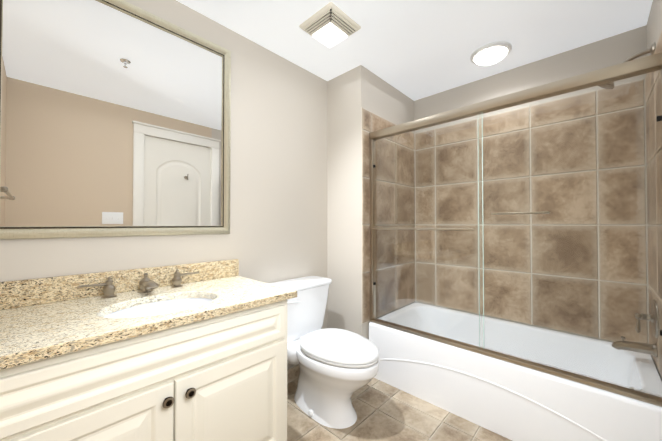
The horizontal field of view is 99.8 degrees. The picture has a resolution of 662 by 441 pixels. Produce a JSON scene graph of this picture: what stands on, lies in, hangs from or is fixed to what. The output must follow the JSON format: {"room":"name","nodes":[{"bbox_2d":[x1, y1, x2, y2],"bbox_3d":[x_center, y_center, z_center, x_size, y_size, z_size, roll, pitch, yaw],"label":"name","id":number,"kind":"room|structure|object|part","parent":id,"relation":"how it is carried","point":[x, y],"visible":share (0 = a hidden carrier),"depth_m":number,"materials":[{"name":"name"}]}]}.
{"room":"bathroom","nodes":[
{"label":"bathroom","id":0,"kind":"room"},
{"bbox_2d":[0,0,326,369],"bbox_3d":[-0.695,-0.003,1.674,0.100,2.330,1.830,-1,-1,43],"label":"wall","id":1,"kind":"structure","parent":0,"point":[278,197],"depth_m":1.82,"materials":[{"name":"beige paint"}]},
{"bbox_2d":[0,0,230,239],"bbox_3d":[-0.930,-0.476,1.339,0.026,1.101,0.940,-1,-1,43],"label":"mirror","id":2,"kind":"object","parent":1,"relation":"attached to","point":[115,118],"visible":0.98,"depth_m":1.27,"materials":[{"name":"silver metal"}]},
{"bbox_2d":[0,259,238,309],"bbox_3d":[-0.924,0.282,1.339,0.020,0.102,1.027,-1,-1,43],"label":"backsplash","id":3,"kind":"structure","parent":1,"relation":"attached to","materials":[{"name":"stone"}]},
{"bbox_2d":[287,364,299,382],"bbox_3d":[-0.297,1.114,2.000,0.009,0.094,0.788,-1,-1,43],"label":"baseboard","id":4,"kind":"structure","parent":1,"relation":"attached to","point":[293,373],"depth_m":2.01,"materials":[{"name":"brown tile"}]},
{"bbox_2d":[327,65,414,338],"bbox_3d":[0.384,0.009,2.559,0.450,2.330,0.940,-1,-1,43],"label":"wall","id":5,"kind":"structure","parent":0,"point":[351,92],"depth_m":2.19,"materials":[{"name":"beige paint"}]},
{"bbox_2d":[361,107,414,323],"bbox_3d":[0.515,-0.035,2.368,0.004,1.606,0.840,-1,-1,43],"label":"grout","id":6,"kind":"structure","parent":5,"relation":"attached to","point":[376,224],"depth_m":2.07,"materials":[{"name":"beige"}]},
{"bbox_2d":[362,108,414,322],"bbox_3d":[0.515,-0.035,2.361,0.007,1.600,0.824,-1,-1,43],"label":"wall tile","id":7,"kind":"structure","parent":5,"relation":"attached to","point":[371,122],"depth_m":2.32,"materials":[{"name":"brown tile"}]},
{"bbox_2d":[369,52,661,139],"bbox_3d":[0.842,-0.650,1.641,1.466,0.055,0.058,-1,-1,43],"label":"header","id":8,"kind":"object","parent":5,"relation":"attached to","point":[637,67],"visible":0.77,"depth_m":1.41,"materials":[{"name":"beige metal"}]},
{"bbox_2d":[373,71,661,396],"bbox_3d":[0.846,0.051,1.630,1.429,1.358,0.026,-1,-1,43],"label":"shower door","id":9,"kind":"structure","parent":8,"relation":"hanging from","point":[527,234],"depth_m":1.46,"materials":[{"name":"clear glass"}]},
{"bbox_2d":[372,227,473,230],"bbox_3d":[0.571,0.055,1.840,0.700,0.022,0.045,-1,-1,43],"label":"bar","id":10,"kind":"object","parent":9,"relation":"attached to","point":[447,229],"visible":0.98,"depth_m":1.79,"materials":[{"name":"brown metal"}]},
{"bbox_3d":[0.594,0.054,1.855,0.755,1.358,0.006,-1,-1,43],"label":"glass","id":11,"kind":"part","parent":9,"relation":"part of","materials":[{"name":"clear glass"}]},
{"bbox_2d":[478,138,479,344],"bbox_3d":[0.864,0.051,1.627,0.003,1.358,0.006,-1,-1,43],"label":"shower door edge","id":12,"kind":"object","parent":9,"relation":"attached to","point":[478,226],"depth_m":1.63,"materials":[{"name":"clear glass"}]},
{"bbox_2d":[482,112,483,348],"bbox_3d":[0.870,0.051,1.594,0.003,1.358,0.006,-1,-1,43],"label":"shower door edge","id":13,"kind":"object","parent":9,"relation":"attached to","point":[483,231],"visible":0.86,"depth_m":1.59,"materials":[{"name":"clear glass"}]},
{"bbox_2d":[491,212,548,214],"bbox_3d":[1.017,-0.040,1.512,0.270,0.011,0.036,-1,-1,43],"label":"door pull","id":14,"kind":"object","parent":9,"relation":"attached to","point":[508,213],"visible":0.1,"depth_m":1.51,"materials":[{"name":"silver metal"}]},
{"bbox_3d":[1.118,0.048,1.386,0.697,1.358,0.006,-1,-1,43],"label":"glass","id":15,"kind":"part","parent":9,"relation":"part of","materials":[{"name":"clear glass"}]},
{"bbox_2d":[656,115,661,121],"bbox_3d":[1.365,-0.424,1.159,0.014,0.020,0.012,-1,-1,43],"label":"clip","id":16,"kind":"object","parent":9,"relation":"attached to","point":[658,118],"visible":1,"depth_m":1.15,"materials":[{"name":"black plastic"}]},
{"bbox_2d":[287,378,511,440],"bbox_3d":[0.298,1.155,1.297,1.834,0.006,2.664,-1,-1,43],"label":"floor","id":17,"kind":"structure","parent":0,"point":[400,415],"depth_m":1.59,"materials":[{"name":"brown tile"}]},
{"bbox_2d":[0,259,296,440],"bbox_3d":[-0.719,0.689,1.139,0.584,0.921,1.027,-1,-1,43],"label":"bathroom vanity","id":18,"kind":"object","parent":17,"relation":"on","point":[190,352],"visible":1,"depth_m":0.99,"materials":[{"name":"beige wood"}]},
{"bbox_2d":[0,276,296,369],"bbox_3d":[-0.722,0.346,1.147,0.576,0.030,1.027,-1,-1,43],"label":"countertop","id":19,"kind":"structure","parent":18,"relation":"on","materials":[{"name":"stone"}]},
{"bbox_2d":[77,277,116,298],"bbox_3d":[-0.989,0.287,1.183,0.055,0.088,0.132,-1,-1,43],"label":"handle","id":20,"kind":"object","parent":19,"relation":"on","point":[109,289],"depth_m":1.19,"materials":[{"name":"silver metal"}]},
{"bbox_2d":[138,273,158,292],"bbox_3d":[-0.835,0.289,1.275,0.159,0.087,0.062,-1,-1,43],"label":"faucet","id":21,"kind":"object","parent":19,"relation":"on","point":[146,285],"depth_m":1.28,"materials":[{"name":"silver metal"}]},
{"bbox_2d":[104,298,212,317],"bbox_3d":[-0.673,0.441,1.120,0.332,0.164,0.430,-1,-1,43],"label":"sink","id":22,"kind":"object","parent":19,"relation":"in","point":[154,306],"depth_m":1.23,"materials":[{"name":"white ceramic"}]},
{"bbox_2d":[171,269,198,287],"bbox_3d":[-0.750,0.290,1.434,0.055,0.088,0.132,-1,-1,43],"label":"handle","id":23,"kind":"object","parent":19,"relation":"on","point":[177,280],"depth_m":1.40,"materials":[{"name":"silver metal"}]},
{"bbox_3d":[-0.542,0.601,0.925,0.031,0.035,0.035,-1,-1,43],"label":"knob","id":24,"kind":"part","parent":18,"relation":"part of","materials":[{"name":"brown metal"}]},
{"bbox_3d":[-0.494,0.602,0.976,0.031,0.035,0.035,-1,-1,43],"label":"knob","id":25,"kind":"part","parent":18,"relation":"part of","materials":[{"name":"brown metal"}]},
{"bbox_2d":[268,276,378,428],"bbox_3d":[-0.065,0.786,1.707,0.751,0.742,0.561,-1,-1,43],"label":"toilet","id":26,"kind":"object","parent":17,"relation":"on","point":[338,367],"visible":0.77,"depth_m":1.62,"materials":[{"name":"white ceramic"}]},
{"bbox_3d":[-0.222,0.435,1.916,0.222,0.035,0.480,-1,-1,43],"label":"tank lid","id":27,"kind":"part","parent":26,"relation":"part of","materials":[{"name":"white ceramic"}]},
{"bbox_3d":[-0.224,0.617,1.915,0.202,0.326,0.456,-1,-1,43],"label":"tank","id":28,"kind":"part","parent":26,"relation":"part of","materials":[{"name":"white ceramic"}]},
{"bbox_3d":[0.011,0.966,1.689,0.618,0.382,0.374,-1,-1,43],"label":"bowl","id":29,"kind":"part","parent":26,"relation":"part of","materials":[{"name":"white ceramic"}]},
{"bbox_3d":[0.053,0.761,1.651,0.495,0.019,0.372,-1,-1,43],"label":"seat","id":30,"kind":"part","parent":26,"relation":"part of","materials":[{"name":"white plastic"}]},
{"bbox_3d":[0.053,0.733,1.651,0.501,0.033,0.378,-1,-1,43],"label":"lid","id":31,"kind":"part","parent":26,"relation":"part of","materials":[{"name":"white plastic"}]},
{"bbox_2d":[369,302,661,440],"bbox_3d":[1.074,0.962,1.864,1.466,0.394,0.760,-1,-1,43],"label":"bathtub","id":32,"kind":"object","parent":17,"relation":"on","point":[511,401],"visible":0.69,"depth_m":1.61,"materials":[{"name":"white ceramic"}]},
{"bbox_2d":[370,318,661,406],"bbox_3d":[0.842,0.749,1.622,1.466,0.022,0.050,-1,-1,43],"label":"shower door sill","id":33,"kind":"structure","parent":32,"relation":"on","point":[623,391],"depth_m":1.40,"materials":[{"name":"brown metal"}]},
{"bbox_2d":[370,139,375,318],"bbox_3d":[0.319,0.064,2.126,0.026,1.361,0.042,-1,-1,43],"label":"post","id":34,"kind":"object","parent":33,"relation":"on","point":[372,236],"visible":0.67,"depth_m":2.11,"materials":[{"name":"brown metal"}]},
{"bbox_2d":[661,69,661,113],"bbox_3d":[1.368,0.051,1.133,0.017,1.361,0.042,-1,-1,43],"label":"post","id":35,"kind":"object","parent":33,"relation":"on","point":[661,91],"visible":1,"depth_m":1.15,"materials":[{"name":"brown metal"}]},
{"bbox_2d":[176,0,652,100],"bbox_3d":[0.298,-1.222,1.328,2.040,0.100,2.870,-1,-1,43],"label":"ceiling","id":36,"kind":"structure","parent":0,"point":[414,50],"depth_m":1.72,"materials":[{"name":"white paint"}]},
{"bbox_2d":[299,2,360,47],"bbox_3d":[-0.005,-1.151,1.676,0.270,0.032,0.270,-1,-1,43],"label":"fan","id":37,"kind":"object","parent":36,"relation":"attached to","point":[330,24],"visible":1,"depth_m":1.64,"materials":[{"name":"white plastic"}]},
{"bbox_2d":[470,41,511,65],"bbox_3d":[1.106,-1.133,1.933,0.250,0.062,0.250,-1,-1,43],"label":"dome","id":38,"kind":"object","parent":36,"relation":"attached to","point":[491,53],"visible":1,"depth_m":1.88,"materials":[{"name":"white glass"}]},
{"bbox_3d":[1.106,-1.124,1.933,0.204,0.045,0.204,-1,-1,43],"label":"glass","id":39,"kind":"part","parent":38,"relation":"part of","materials":[{"name":"white glass"}]},
{"bbox_2d":[414,25,646,342],"bbox_3d":[1.414,0.004,2.163,1.590,2.330,0.100,-1,-1,43],"label":"wall","id":40,"kind":"structure","parent":0,"point":[610,51],"depth_m":2.01,"materials":[{"name":"beige paint"}]},
{"bbox_2d":[414,79,648,343],"bbox_3d":[1.342,-0.038,2.160,1.490,1.606,0.004,-1,-1,43],"label":"grout","id":41,"kind":"structure","parent":40,"relation":"attached to","point":[646,224],"depth_m":1.99,"materials":[{"name":"beige"}]},
{"bbox_2d":[415,79,647,343],"bbox_3d":[1.339,-0.038,2.157,1.464,1.600,0.007,-1,-1,43],"label":"wall tile","id":42,"kind":"structure","parent":40,"relation":"attached to","point":[509,260],"depth_m":1.98,"materials":[{"name":"brown tile"}]},
{"bbox_2d":[646,0,661,380],"bbox_3d":[1.571,-0.008,1.246,0.100,2.330,1.015,-1,-1,43],"label":"wall","id":43,"kind":"structure","parent":0,"point":[654,26],"depth_m":1.45,"materials":[{"name":"beige paint"}]},
{"bbox_2d":[645,31,661,376],"bbox_3d":[1.587,-0.049,1.346,0.007,1.600,0.824,-1,-1,43],"label":"wall tile","id":44,"kind":"structure","parent":43,"relation":"attached to","point":[653,182],"depth_m":1.43,"materials":[{"name":"brown tile"}]},
{"bbox_2d":[598,42,655,88],"bbox_3d":[1.597,-0.829,1.518,0.220,0.184,0.082,-1,-1,43],"label":"shower head","id":45,"kind":"object","parent":44,"relation":"attached to","point":[651,50],"visible":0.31,"depth_m":1.48},
{"bbox_2d":[612,336,656,356],"bbox_3d":[1.611,0.667,1.486,0.163,0.076,0.066,-1,-1,43],"label":"tub spout","id":46,"kind":"object","parent":44,"relation":"attached to","point":[650,349],"depth_m":1.47,"materials":[{"name":"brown metal"}]},
{"bbox_2d":[635,299,658,337],"bbox_3d":[1.643,0.505,1.458,0.074,0.192,0.192,-1,-1,43],"label":"shower valve","id":47,"kind":"object","parent":44,"relation":"attached to","point":[654,319],"depth_m":1.43,"materials":[{"name":"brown metal"}]}
]}

